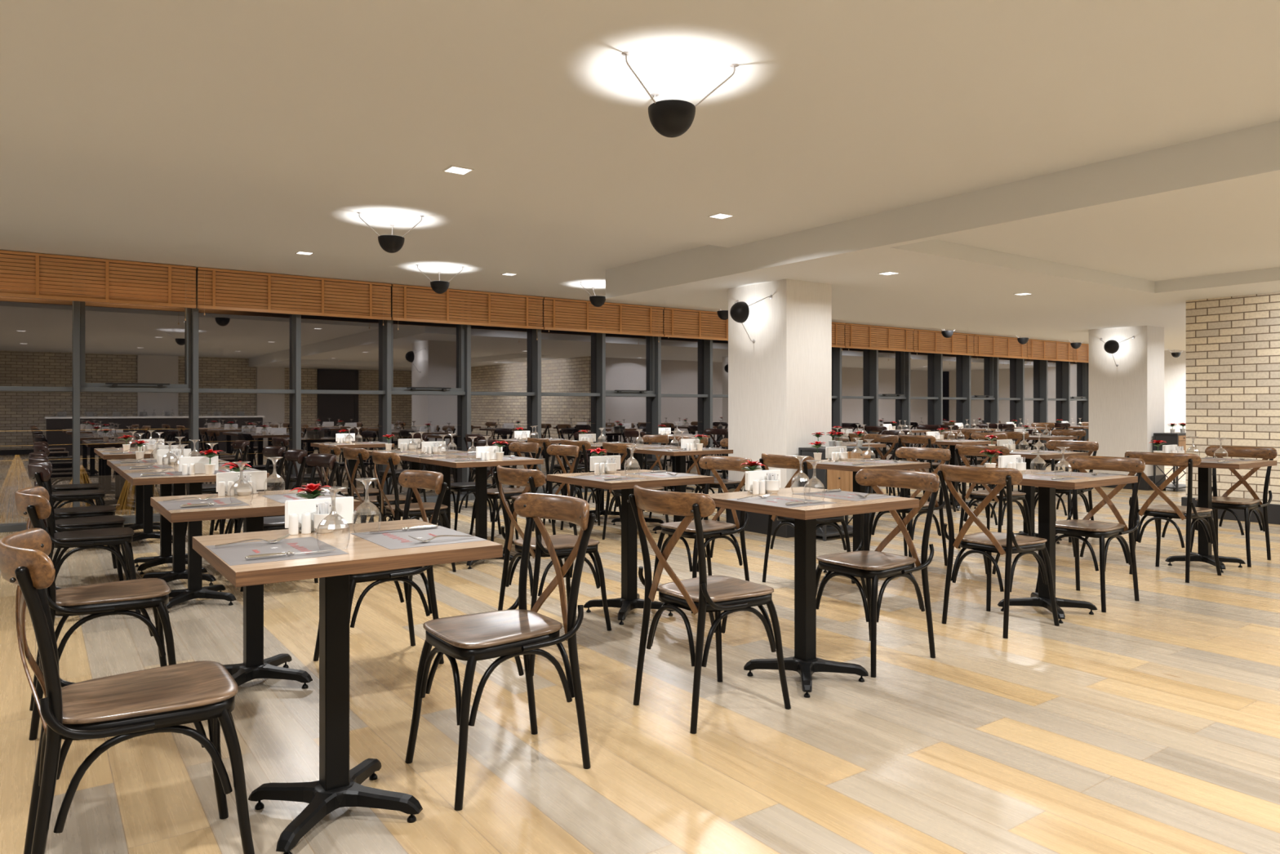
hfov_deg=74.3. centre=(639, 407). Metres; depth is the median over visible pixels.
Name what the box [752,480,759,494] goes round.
salt shaker
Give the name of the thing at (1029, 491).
dining table
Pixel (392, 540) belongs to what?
placemat
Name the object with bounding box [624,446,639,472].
stemmed glass
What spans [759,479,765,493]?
salt shaker
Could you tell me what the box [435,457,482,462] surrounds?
placemat
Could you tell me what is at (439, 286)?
dome lamp
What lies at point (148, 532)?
dining table
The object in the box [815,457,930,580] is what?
dining table
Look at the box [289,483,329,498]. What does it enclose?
poinsettia
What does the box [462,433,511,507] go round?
chair
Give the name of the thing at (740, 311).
dome lamp
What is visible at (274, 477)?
stemmed glass
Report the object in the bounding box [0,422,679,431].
wire
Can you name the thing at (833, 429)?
chair
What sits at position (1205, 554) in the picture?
dining table
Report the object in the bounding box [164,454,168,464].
salt shaker
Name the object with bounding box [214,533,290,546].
fork
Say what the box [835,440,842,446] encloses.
pot
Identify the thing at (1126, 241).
ceiling
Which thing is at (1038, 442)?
stemmed glass
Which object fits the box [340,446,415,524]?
chair
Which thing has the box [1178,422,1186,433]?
poinsettia
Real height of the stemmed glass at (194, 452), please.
0.160 m
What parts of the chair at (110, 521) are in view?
rail, leg, seat frame, seat, leg, leg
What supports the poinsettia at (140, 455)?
on the dining table at (166, 556)
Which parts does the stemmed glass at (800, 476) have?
shoulder stem and foot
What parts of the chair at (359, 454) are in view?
leg, rail, leg, seat, seat frame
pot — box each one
[122,444,130,451]
[135,450,144,459]
[204,463,215,474]
[385,443,391,450]
[495,451,503,460]
[696,443,703,449]
[813,452,822,460]
[828,440,835,446]
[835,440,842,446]
[857,440,862,446]
[985,462,995,467]
[1169,428,1174,433]
[1180,428,1186,433]
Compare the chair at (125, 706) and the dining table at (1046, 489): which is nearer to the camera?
the chair at (125, 706)
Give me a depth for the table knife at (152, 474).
4.54 m
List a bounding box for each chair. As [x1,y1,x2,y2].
[0,528,254,853]
[14,486,176,740]
[27,462,141,613]
[28,456,128,581]
[29,451,119,577]
[33,441,100,506]
[33,444,110,546]
[185,440,249,535]
[208,445,285,535]
[227,448,307,533]
[240,453,339,591]
[271,436,324,490]
[313,470,448,663]
[317,443,386,522]
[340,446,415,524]
[369,449,456,572]
[377,434,429,514]
[404,493,597,810]
[437,439,503,534]
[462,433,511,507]
[469,441,542,542]
[491,465,611,631]
[502,444,582,559]
[525,437,582,525]
[549,431,596,502]
[558,439,621,529]
[600,441,671,539]
[613,435,671,515]
[621,430,667,491]
[626,484,791,733]
[648,435,710,521]
[652,455,751,613]
[686,428,728,476]
[692,438,745,520]
[759,453,855,583]
[816,468,941,677]
[831,426,853,442]
[848,432,899,496]
[862,426,899,460]
[863,434,899,496]
[869,447,951,573]
[880,430,911,495]
[898,434,955,511]
[907,431,958,495]
[916,424,940,462]
[934,424,969,464]
[937,463,1059,638]
[944,430,991,490]
[954,444,1031,553]
[958,432,1007,505]
[977,423,1003,458]
[991,423,1022,449]
[992,431,1039,492]
[996,428,1036,490]
[1025,422,1054,450]
[1035,440,1098,542]
[1035,455,1145,612]
[1042,429,1085,494]
[1048,422,1077,463]
[1080,422,1088,452]
[1124,451,1221,582]
[1190,445,1277,567]
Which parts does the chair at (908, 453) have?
leg, leg, leg, seat frame, rail, seat, leg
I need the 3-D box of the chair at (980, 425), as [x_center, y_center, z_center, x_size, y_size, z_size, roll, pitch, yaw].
[6.149,0.708,14.996,0.500,0.827,0.466,0,0,-38]
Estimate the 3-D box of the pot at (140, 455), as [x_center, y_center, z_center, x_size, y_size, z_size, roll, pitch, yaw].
[-3.566,0.341,6.019,0.059,0.057,0.059,0,0,-36]
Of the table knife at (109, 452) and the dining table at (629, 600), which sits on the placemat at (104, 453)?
the table knife at (109, 452)
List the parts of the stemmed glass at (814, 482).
shoulder stem and foot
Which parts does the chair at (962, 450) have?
leg, rail, leg, seat frame, seat, leg, leg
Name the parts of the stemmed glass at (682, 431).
shoulder stem and foot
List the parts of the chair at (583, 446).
leg, rail, leg, seat frame, leg, leg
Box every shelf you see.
[816,524,853,537]
[1156,483,1186,488]
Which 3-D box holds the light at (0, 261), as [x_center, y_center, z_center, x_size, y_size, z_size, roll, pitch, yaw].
[-6.053,-1.310,7.596,4.200,0.060,0.060,0,0,-36]
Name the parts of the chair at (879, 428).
rail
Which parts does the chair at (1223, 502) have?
leg, leg, seat, seat frame, rail, leg, leg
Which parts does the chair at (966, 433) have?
rail, leg, seat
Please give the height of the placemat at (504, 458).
0.002 m
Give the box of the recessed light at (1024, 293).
[1013,292,1033,295]
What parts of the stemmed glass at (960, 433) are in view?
shoulder stem and foot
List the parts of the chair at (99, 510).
rail, seat frame, seat, leg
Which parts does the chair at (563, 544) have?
leg, rail, leg, seat frame, seat, leg, leg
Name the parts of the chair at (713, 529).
leg, leg, seat frame, seat, leg, rail, leg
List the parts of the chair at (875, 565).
leg, seat frame, seat, leg, leg, rail, leg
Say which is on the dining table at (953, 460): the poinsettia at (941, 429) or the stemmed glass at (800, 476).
the poinsettia at (941, 429)
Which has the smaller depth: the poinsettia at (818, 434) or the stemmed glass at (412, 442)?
the stemmed glass at (412, 442)
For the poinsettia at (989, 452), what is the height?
0.137 m
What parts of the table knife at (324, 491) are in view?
handle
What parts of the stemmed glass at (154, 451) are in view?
shoulder stem and foot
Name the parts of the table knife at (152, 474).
handle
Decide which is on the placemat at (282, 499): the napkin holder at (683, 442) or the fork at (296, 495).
the fork at (296, 495)
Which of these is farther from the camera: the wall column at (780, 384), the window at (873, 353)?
the window at (873, 353)
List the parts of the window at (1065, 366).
sash frame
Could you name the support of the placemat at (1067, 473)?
on the dining table at (1046, 489)
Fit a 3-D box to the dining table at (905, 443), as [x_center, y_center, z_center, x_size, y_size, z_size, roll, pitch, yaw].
[3.105,0.745,9.922,0.660,0.750,0.644,0,0,-36]
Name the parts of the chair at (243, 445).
leg, seat, seat frame, leg, rail, leg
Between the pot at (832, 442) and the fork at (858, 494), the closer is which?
the fork at (858, 494)
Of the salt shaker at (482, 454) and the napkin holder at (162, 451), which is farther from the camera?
the salt shaker at (482, 454)
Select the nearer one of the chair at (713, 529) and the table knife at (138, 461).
the chair at (713, 529)
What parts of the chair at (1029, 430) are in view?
rail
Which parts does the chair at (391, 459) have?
leg, rail, leg, seat frame, seat, leg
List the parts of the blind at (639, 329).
head rail, rail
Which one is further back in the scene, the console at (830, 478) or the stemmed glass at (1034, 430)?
the stemmed glass at (1034, 430)
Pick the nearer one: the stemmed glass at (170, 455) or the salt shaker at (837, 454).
the stemmed glass at (170, 455)
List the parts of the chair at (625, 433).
leg, rail, seat frame, seat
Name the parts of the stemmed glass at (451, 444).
shoulder stem and foot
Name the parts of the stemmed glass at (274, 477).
shoulder stem and foot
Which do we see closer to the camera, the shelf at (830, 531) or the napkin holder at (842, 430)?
the shelf at (830, 531)
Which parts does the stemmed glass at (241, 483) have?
shoulder stem and foot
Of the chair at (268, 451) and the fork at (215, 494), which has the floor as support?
the chair at (268, 451)
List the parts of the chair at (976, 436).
leg, seat, rail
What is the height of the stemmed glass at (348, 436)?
0.160 m
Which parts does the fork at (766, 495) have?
handle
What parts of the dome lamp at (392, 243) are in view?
arm, arm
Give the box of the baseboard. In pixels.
[1181,496,1279,524]
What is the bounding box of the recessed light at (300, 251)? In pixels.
[295,250,314,254]
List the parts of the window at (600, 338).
sash frame, sash handle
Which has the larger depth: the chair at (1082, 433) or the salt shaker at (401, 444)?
the chair at (1082, 433)
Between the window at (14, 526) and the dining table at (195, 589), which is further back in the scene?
the window at (14, 526)
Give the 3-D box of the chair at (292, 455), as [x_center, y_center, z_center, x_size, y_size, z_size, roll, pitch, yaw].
[-2.510,0.708,5.687,0.499,0.827,0.466,0,0,-33]
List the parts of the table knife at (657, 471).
handle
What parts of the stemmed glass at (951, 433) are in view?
shoulder stem and foot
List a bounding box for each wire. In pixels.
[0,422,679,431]
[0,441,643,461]
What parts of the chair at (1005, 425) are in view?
rail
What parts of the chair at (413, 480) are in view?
leg, leg, seat, seat frame, leg, rail, leg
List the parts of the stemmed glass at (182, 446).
shoulder stem and foot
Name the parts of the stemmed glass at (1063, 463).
shoulder stem and foot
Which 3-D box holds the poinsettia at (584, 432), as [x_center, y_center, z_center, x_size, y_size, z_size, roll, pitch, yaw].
[-0.582,0.302,8.778,0.126,0.135,0.120,0,0,37]
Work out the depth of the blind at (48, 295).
7.91 m
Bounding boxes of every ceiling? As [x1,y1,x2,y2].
[0,0,1279,350]
[605,120,1279,350]
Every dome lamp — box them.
[356,212,423,253]
[415,264,463,293]
[579,281,605,306]
[621,51,738,137]
[716,308,728,319]
[729,294,772,342]
[941,328,955,337]
[1016,335,1031,344]
[1070,341,1083,348]
[1099,335,1134,366]
[1168,349,1182,357]
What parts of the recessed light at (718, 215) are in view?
light panel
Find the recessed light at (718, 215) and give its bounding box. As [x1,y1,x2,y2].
[707,212,734,219]
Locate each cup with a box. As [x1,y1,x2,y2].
[147,440,155,450]
[169,450,180,464]
[235,474,252,495]
[313,501,333,533]
[343,434,350,442]
[408,440,415,449]
[432,442,439,453]
[521,431,527,439]
[586,434,593,443]
[604,457,616,473]
[664,428,669,435]
[764,472,779,493]
[839,447,848,460]
[934,432,940,439]
[1008,440,1015,450]
[1015,457,1026,472]
[1175,445,1184,453]
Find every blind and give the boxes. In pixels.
[0,249,195,320]
[197,266,391,325]
[391,284,543,340]
[542,297,663,342]
[662,307,728,340]
[831,321,845,351]
[844,323,914,351]
[913,328,974,363]
[973,333,1027,364]
[1026,338,1073,364]
[1072,343,1088,362]
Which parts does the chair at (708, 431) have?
rail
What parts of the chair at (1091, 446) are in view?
leg, seat frame, leg, rail, leg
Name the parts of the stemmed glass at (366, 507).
shoulder stem and foot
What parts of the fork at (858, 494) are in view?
handle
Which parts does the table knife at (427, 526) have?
blade, handle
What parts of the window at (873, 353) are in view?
sash frame, sash handle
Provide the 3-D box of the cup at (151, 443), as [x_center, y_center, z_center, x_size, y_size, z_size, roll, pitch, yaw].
[-4.154,0.326,7.185,0.064,0.089,0.064,0,0,-44]
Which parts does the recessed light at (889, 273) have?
light panel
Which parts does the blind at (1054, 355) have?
head rail, rail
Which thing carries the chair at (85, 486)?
on the floor
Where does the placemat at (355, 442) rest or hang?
on the dining table at (352, 463)
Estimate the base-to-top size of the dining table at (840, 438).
0.750 m
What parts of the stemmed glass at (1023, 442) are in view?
shoulder stem and foot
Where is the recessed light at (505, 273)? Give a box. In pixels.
[501,272,517,275]
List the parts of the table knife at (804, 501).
handle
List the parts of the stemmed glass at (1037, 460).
shoulder stem and foot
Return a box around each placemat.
[96,448,134,450]
[100,451,135,454]
[110,459,157,463]
[117,464,173,470]
[126,471,189,477]
[156,497,249,510]
[205,536,348,565]
[213,468,261,474]
[262,491,343,503]
[315,443,350,444]
[351,525,487,549]
[355,442,387,444]
[379,450,414,453]
[399,453,448,457]
[415,449,459,451]
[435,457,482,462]
[448,453,475,455]
[502,456,534,460]
[567,474,646,481]
[626,471,701,477]
[640,444,677,447]
[649,448,691,451]
[680,447,719,449]
[727,495,835,507]
[795,490,900,501]
[817,461,880,466]
[842,442,873,444]
[852,459,913,463]
[935,440,967,441]
[954,440,986,440]
[1009,451,1052,454]
[1021,450,1076,453]
[1022,474,1080,480]
[1032,471,1117,477]
[1200,457,1258,461]
[1200,459,1238,463]
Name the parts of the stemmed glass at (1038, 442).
shoulder stem and foot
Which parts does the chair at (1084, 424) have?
rail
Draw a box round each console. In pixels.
[798,445,872,541]
[1153,432,1186,491]
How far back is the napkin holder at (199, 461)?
4.70 m
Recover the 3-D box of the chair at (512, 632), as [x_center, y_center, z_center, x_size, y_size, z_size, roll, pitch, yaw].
[-0.424,0.708,2.648,0.499,0.827,0.466,0,0,-36]
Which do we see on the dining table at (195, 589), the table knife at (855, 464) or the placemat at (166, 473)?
the placemat at (166, 473)
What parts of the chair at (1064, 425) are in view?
rail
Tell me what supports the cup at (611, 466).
on the dining table at (629, 600)
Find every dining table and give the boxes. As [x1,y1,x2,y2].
[93,447,159,530]
[98,450,198,542]
[106,457,225,574]
[114,461,225,585]
[122,466,269,613]
[150,489,360,688]
[192,519,502,853]
[310,441,394,488]
[368,448,462,519]
[397,451,475,527]
[420,456,543,568]
[493,439,560,502]
[546,469,714,624]
[555,442,639,518]
[590,444,680,524]
[634,447,733,533]
[657,434,710,492]
[706,486,919,697]
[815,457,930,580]
[832,437,876,493]
[835,441,885,447]
[863,440,921,500]
[871,429,930,459]
[917,439,996,511]
[944,427,995,457]
[958,436,1006,490]
[997,469,1137,623]
[1002,426,1049,449]
[1007,435,1077,494]
[1008,448,1088,543]
[1053,426,1088,451]
[1165,457,1276,573]
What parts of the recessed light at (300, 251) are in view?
light panel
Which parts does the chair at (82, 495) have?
rail, leg, seat frame, seat, leg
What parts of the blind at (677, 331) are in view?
head rail, rail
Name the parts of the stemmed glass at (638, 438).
shoulder stem and foot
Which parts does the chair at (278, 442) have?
rail, leg, seat, seat frame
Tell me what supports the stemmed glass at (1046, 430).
on the placemat
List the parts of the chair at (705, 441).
leg, rail, leg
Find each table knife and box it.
[103,448,123,450]
[109,452,134,453]
[120,460,149,462]
[128,466,159,469]
[140,473,182,476]
[179,502,240,507]
[244,549,335,559]
[275,490,326,494]
[368,524,437,533]
[418,454,444,456]
[454,458,474,461]
[458,451,475,453]
[604,476,637,479]
[641,470,666,472]
[785,500,824,505]
[806,488,841,493]
[852,462,874,465]
[862,457,880,460]
[1044,469,1064,472]
[1051,476,1074,479]
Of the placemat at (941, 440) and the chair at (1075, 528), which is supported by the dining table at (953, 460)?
the placemat at (941, 440)
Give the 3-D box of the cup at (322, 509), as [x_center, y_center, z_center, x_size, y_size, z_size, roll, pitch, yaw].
[-0.931,0.326,2.494,0.064,0.089,0.064,0,0,-25]
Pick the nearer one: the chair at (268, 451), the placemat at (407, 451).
the chair at (268, 451)
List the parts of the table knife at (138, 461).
handle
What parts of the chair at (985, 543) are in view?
leg, rail, leg, seat frame, seat, leg, leg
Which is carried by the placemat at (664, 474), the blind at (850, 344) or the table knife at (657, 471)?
the table knife at (657, 471)
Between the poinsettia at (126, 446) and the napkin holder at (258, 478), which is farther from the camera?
the poinsettia at (126, 446)
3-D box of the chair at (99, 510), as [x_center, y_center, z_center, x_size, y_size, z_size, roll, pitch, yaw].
[-3.730,0.708,5.580,0.499,0.827,0.466,0,0,-36]
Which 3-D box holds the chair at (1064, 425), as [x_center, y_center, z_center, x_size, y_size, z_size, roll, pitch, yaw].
[8.136,0.708,16.252,0.499,0.827,0.466,0,0,-36]
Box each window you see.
[0,253,73,532]
[72,259,191,524]
[190,267,294,451]
[292,278,385,488]
[382,285,466,502]
[461,293,537,500]
[531,298,599,493]
[595,304,656,490]
[650,309,707,484]
[702,313,728,479]
[831,324,874,440]
[868,327,906,458]
[900,329,938,447]
[933,333,967,462]
[960,335,995,465]
[989,337,1020,432]
[1014,341,1044,449]
[1038,342,1066,450]
[1061,343,1087,451]
[1081,349,1088,452]
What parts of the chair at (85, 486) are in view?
rail, seat frame, seat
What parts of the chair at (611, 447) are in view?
leg, rail, leg, seat frame, seat, leg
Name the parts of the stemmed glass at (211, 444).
shoulder stem and foot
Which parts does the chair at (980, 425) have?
rail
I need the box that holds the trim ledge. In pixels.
[0,462,945,523]
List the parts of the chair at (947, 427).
rail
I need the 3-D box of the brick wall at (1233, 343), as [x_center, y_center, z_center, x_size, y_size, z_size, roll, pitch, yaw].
[8.553,0.007,4.906,0.240,2.225,9.620,0,0,-36]
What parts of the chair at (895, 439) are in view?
rail, leg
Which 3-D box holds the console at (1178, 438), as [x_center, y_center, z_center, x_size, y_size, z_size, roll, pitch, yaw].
[7.303,0.734,11.495,0.620,0.772,0.320,0,0,-36]
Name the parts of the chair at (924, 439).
rail, seat, leg, leg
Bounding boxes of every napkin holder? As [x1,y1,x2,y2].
[137,439,164,450]
[153,444,184,457]
[156,448,191,463]
[178,456,217,474]
[216,471,266,495]
[284,496,353,532]
[335,433,355,442]
[398,438,420,449]
[421,440,445,453]
[475,445,502,459]
[514,431,529,439]
[578,433,595,443]
[590,455,620,473]
[658,427,671,435]
[680,438,699,449]
[745,469,780,493]
[825,445,846,460]
[840,428,852,435]
[926,431,938,435]
[996,439,1012,445]
[998,454,1021,467]
[1013,428,1023,431]
[1162,444,1177,453]
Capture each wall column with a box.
[728,279,831,492]
[1088,325,1164,475]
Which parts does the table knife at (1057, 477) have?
handle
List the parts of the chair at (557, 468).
seat, seat frame, rail, leg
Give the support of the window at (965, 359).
on the floor
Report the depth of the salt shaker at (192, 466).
4.63 m
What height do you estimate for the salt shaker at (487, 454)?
0.061 m
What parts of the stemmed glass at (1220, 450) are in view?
shoulder stem and foot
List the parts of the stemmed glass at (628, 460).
shoulder stem and foot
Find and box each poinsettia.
[120,435,135,451]
[131,440,148,459]
[200,448,222,474]
[221,462,251,471]
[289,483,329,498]
[337,429,347,433]
[382,434,395,450]
[492,440,507,460]
[515,426,524,431]
[579,430,587,434]
[586,448,607,456]
[693,434,706,449]
[740,460,766,491]
[808,441,826,460]
[811,431,824,448]
[826,431,836,446]
[831,431,846,446]
[853,431,864,446]
[936,427,945,439]
[979,448,1003,467]
[984,435,997,445]
[1022,425,1031,432]
[1148,440,1166,453]
[1168,422,1176,433]
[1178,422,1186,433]
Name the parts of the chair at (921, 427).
rail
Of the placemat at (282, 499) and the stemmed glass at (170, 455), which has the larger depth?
the stemmed glass at (170, 455)
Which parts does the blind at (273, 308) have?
pull cord, head rail, rail, pull cord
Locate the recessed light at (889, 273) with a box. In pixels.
[877,271,900,275]
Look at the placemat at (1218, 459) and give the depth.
6.01 m
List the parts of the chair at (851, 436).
rail, leg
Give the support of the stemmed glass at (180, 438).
on the placemat
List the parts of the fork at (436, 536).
handle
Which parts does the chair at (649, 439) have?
leg, rail, leg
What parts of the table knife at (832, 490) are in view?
handle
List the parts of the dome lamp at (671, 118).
arm, arm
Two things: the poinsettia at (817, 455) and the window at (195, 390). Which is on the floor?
the window at (195, 390)
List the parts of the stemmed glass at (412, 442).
shoulder stem and foot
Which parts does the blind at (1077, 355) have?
rail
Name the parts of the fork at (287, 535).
handle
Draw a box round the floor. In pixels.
[0,463,1279,853]
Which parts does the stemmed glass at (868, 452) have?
shoulder stem and foot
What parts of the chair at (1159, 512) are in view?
leg, leg, rail, seat frame, seat, leg, leg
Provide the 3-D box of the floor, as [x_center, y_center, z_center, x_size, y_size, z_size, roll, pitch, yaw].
[6.848,1.170,7.270,26.000,0.100,15.450,0,0,-36]
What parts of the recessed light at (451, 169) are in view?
light panel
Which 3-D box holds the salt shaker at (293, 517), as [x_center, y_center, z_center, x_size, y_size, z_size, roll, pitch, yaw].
[-1.007,0.339,2.454,0.027,0.061,0.027,0,0,-36]
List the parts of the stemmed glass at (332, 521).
shoulder stem and foot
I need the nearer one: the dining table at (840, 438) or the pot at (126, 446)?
the pot at (126, 446)
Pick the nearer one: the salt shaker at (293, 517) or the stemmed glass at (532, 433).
the salt shaker at (293, 517)
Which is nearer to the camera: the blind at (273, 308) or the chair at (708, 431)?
the blind at (273, 308)
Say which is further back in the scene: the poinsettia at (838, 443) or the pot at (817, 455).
the poinsettia at (838, 443)
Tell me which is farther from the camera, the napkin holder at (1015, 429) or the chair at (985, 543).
the napkin holder at (1015, 429)
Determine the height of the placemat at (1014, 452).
0.002 m
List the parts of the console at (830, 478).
leg, leg, drawer, leg, drawer, drawer, leg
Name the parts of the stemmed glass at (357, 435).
shoulder stem and foot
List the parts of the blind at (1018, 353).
head rail, rail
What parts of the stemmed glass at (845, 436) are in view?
shoulder stem and foot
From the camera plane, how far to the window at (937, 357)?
15.70 m
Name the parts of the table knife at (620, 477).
handle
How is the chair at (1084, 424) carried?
on the floor
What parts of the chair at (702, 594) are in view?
leg, rail, leg, seat frame, seat, leg, leg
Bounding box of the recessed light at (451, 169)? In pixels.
[442,164,474,175]
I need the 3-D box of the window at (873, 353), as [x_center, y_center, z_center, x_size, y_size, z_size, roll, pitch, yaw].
[4.389,-0.140,14.900,0.887,2.520,0.180,0,0,-36]
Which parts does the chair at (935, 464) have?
seat, rail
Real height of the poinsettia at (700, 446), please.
0.137 m
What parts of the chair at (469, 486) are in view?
leg, seat frame, seat, rail, leg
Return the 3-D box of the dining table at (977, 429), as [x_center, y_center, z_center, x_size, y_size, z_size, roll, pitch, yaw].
[5.727,0.745,14.677,0.660,0.750,0.644,0,0,-36]
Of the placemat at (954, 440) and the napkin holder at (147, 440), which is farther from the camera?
the placemat at (954, 440)
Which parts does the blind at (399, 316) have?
head rail, rail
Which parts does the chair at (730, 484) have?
leg, seat frame, leg, rail, leg, seat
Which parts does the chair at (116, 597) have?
rail, leg, leg, seat frame, seat, leg, leg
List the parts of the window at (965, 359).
sash frame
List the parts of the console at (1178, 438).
leg, leg, leg, drawer, drawer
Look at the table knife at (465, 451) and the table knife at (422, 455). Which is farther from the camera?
the table knife at (465, 451)
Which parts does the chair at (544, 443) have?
rail, leg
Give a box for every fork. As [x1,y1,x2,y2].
[121,462,155,466]
[129,468,168,473]
[163,493,216,501]
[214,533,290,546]
[296,494,345,498]
[408,534,474,542]
[573,471,604,476]
[666,472,693,475]
[737,492,773,499]
[820,458,840,462]
[854,493,887,497]
[1088,471,1106,475]
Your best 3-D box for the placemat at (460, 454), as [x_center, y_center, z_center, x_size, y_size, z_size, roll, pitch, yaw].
[-1.338,0.369,6.682,0.274,0.002,0.344,0,0,-36]
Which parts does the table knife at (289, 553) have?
handle, blade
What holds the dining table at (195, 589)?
on the floor
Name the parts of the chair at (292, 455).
leg, leg, leg, rail, leg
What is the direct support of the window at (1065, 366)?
on the floor
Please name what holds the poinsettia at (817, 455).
on the dining table at (858, 519)
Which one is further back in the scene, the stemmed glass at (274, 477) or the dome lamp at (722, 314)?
the dome lamp at (722, 314)
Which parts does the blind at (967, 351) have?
head rail, rail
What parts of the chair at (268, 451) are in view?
leg, leg, leg, rail, leg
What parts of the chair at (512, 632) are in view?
leg, leg, seat frame, seat, leg, rail, leg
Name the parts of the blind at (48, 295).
head rail, rail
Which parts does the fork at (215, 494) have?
handle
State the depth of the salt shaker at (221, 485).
3.50 m
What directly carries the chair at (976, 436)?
on the floor
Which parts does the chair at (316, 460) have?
seat, seat frame, leg, rail, leg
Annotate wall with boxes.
[0,436,1081,515]
[1164,350,1186,432]
[1186,292,1279,504]
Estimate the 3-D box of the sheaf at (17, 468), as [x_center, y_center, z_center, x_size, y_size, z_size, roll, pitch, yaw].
[-5.877,0.755,7.962,0.428,0.621,0.446,0,0,-36]
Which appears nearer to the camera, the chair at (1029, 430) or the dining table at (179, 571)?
the dining table at (179, 571)
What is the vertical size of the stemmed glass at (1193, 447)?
0.160 m
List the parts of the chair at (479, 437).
leg, rail, seat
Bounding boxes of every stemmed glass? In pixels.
[128,431,137,443]
[135,432,146,445]
[146,430,155,439]
[150,437,162,461]
[154,431,164,444]
[162,440,177,458]
[173,444,188,471]
[174,436,184,448]
[188,439,200,455]
[205,442,219,470]
[229,461,253,502]
[263,457,284,493]
[316,486,350,548]
[345,427,353,438]
[351,477,381,532]
[354,426,362,442]
[407,432,417,449]
[416,431,424,446]
[438,434,448,448]
[446,433,457,451]
[466,436,476,451]
[482,435,490,446]
[528,426,535,435]
[597,428,604,439]
[624,444,639,473]
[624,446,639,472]
[635,429,644,444]
[670,431,679,448]
[677,430,685,447]
[791,455,810,493]
[804,459,825,500]
[841,427,849,441]
[851,437,863,456]
[861,424,866,433]
[862,439,875,462]
[898,424,904,433]
[906,425,913,434]
[946,426,954,437]
[956,426,964,439]
[995,422,1000,431]
[1018,431,1029,451]
[1030,444,1046,472]
[1031,423,1039,432]
[1033,433,1044,451]
[1042,423,1049,434]
[1054,446,1071,476]
[1186,435,1199,452]
[1213,437,1228,459]
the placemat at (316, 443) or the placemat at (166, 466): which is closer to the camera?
the placemat at (166, 466)
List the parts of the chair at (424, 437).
leg, seat frame, seat, rail, leg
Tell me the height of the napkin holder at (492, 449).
0.096 m
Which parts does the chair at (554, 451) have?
leg, seat, leg, rail, leg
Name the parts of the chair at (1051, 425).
rail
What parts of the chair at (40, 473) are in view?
rail, leg, leg, seat frame, seat, leg, leg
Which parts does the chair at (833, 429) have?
rail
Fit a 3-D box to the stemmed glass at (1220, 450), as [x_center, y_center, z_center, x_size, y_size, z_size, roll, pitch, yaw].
[3.997,0.290,5.809,0.082,0.160,0.082,0,0,32]
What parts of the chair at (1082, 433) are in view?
seat frame, rail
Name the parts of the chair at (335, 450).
leg, rail, leg, seat, seat frame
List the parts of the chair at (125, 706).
rail, leg, leg, seat frame, seat, leg, leg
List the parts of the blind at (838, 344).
head rail, rail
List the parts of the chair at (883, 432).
leg, rail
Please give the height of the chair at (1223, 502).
0.827 m
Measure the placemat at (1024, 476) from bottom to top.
0.002 m
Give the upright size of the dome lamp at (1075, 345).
0.257 m
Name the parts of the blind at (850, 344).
head rail, rail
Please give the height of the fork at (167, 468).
0.019 m
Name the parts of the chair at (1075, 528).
leg, leg, seat frame, seat, leg, rail, leg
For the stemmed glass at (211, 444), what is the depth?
4.96 m
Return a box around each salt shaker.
[142,444,146,450]
[157,454,162,464]
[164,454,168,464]
[182,463,187,475]
[189,463,195,475]
[217,481,225,496]
[227,480,234,496]
[288,513,298,535]
[301,512,311,533]
[400,443,403,450]
[404,443,407,449]
[423,445,426,453]
[427,445,431,453]
[480,451,484,460]
[485,451,489,460]
[594,462,599,474]
[600,462,604,473]
[689,443,693,450]
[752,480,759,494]
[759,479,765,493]
[831,452,835,461]
[835,452,839,460]
[1007,462,1012,468]
[1011,462,1016,469]
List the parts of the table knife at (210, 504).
handle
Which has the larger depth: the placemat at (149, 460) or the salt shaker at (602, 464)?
the placemat at (149, 460)
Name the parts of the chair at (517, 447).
leg, leg, seat frame, seat, leg, rail, leg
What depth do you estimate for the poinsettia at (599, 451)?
4.81 m
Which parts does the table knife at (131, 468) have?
handle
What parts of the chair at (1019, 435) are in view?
rail, leg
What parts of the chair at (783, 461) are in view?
leg, rail, leg, seat frame, leg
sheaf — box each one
[0,454,32,523]
[57,465,96,508]
[115,480,159,515]
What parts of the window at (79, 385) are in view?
sash frame, sash handle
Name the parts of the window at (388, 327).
sash frame, sash handle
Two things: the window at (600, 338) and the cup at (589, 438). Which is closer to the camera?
the cup at (589, 438)
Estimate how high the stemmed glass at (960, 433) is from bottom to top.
0.160 m
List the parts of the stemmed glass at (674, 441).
shoulder stem and foot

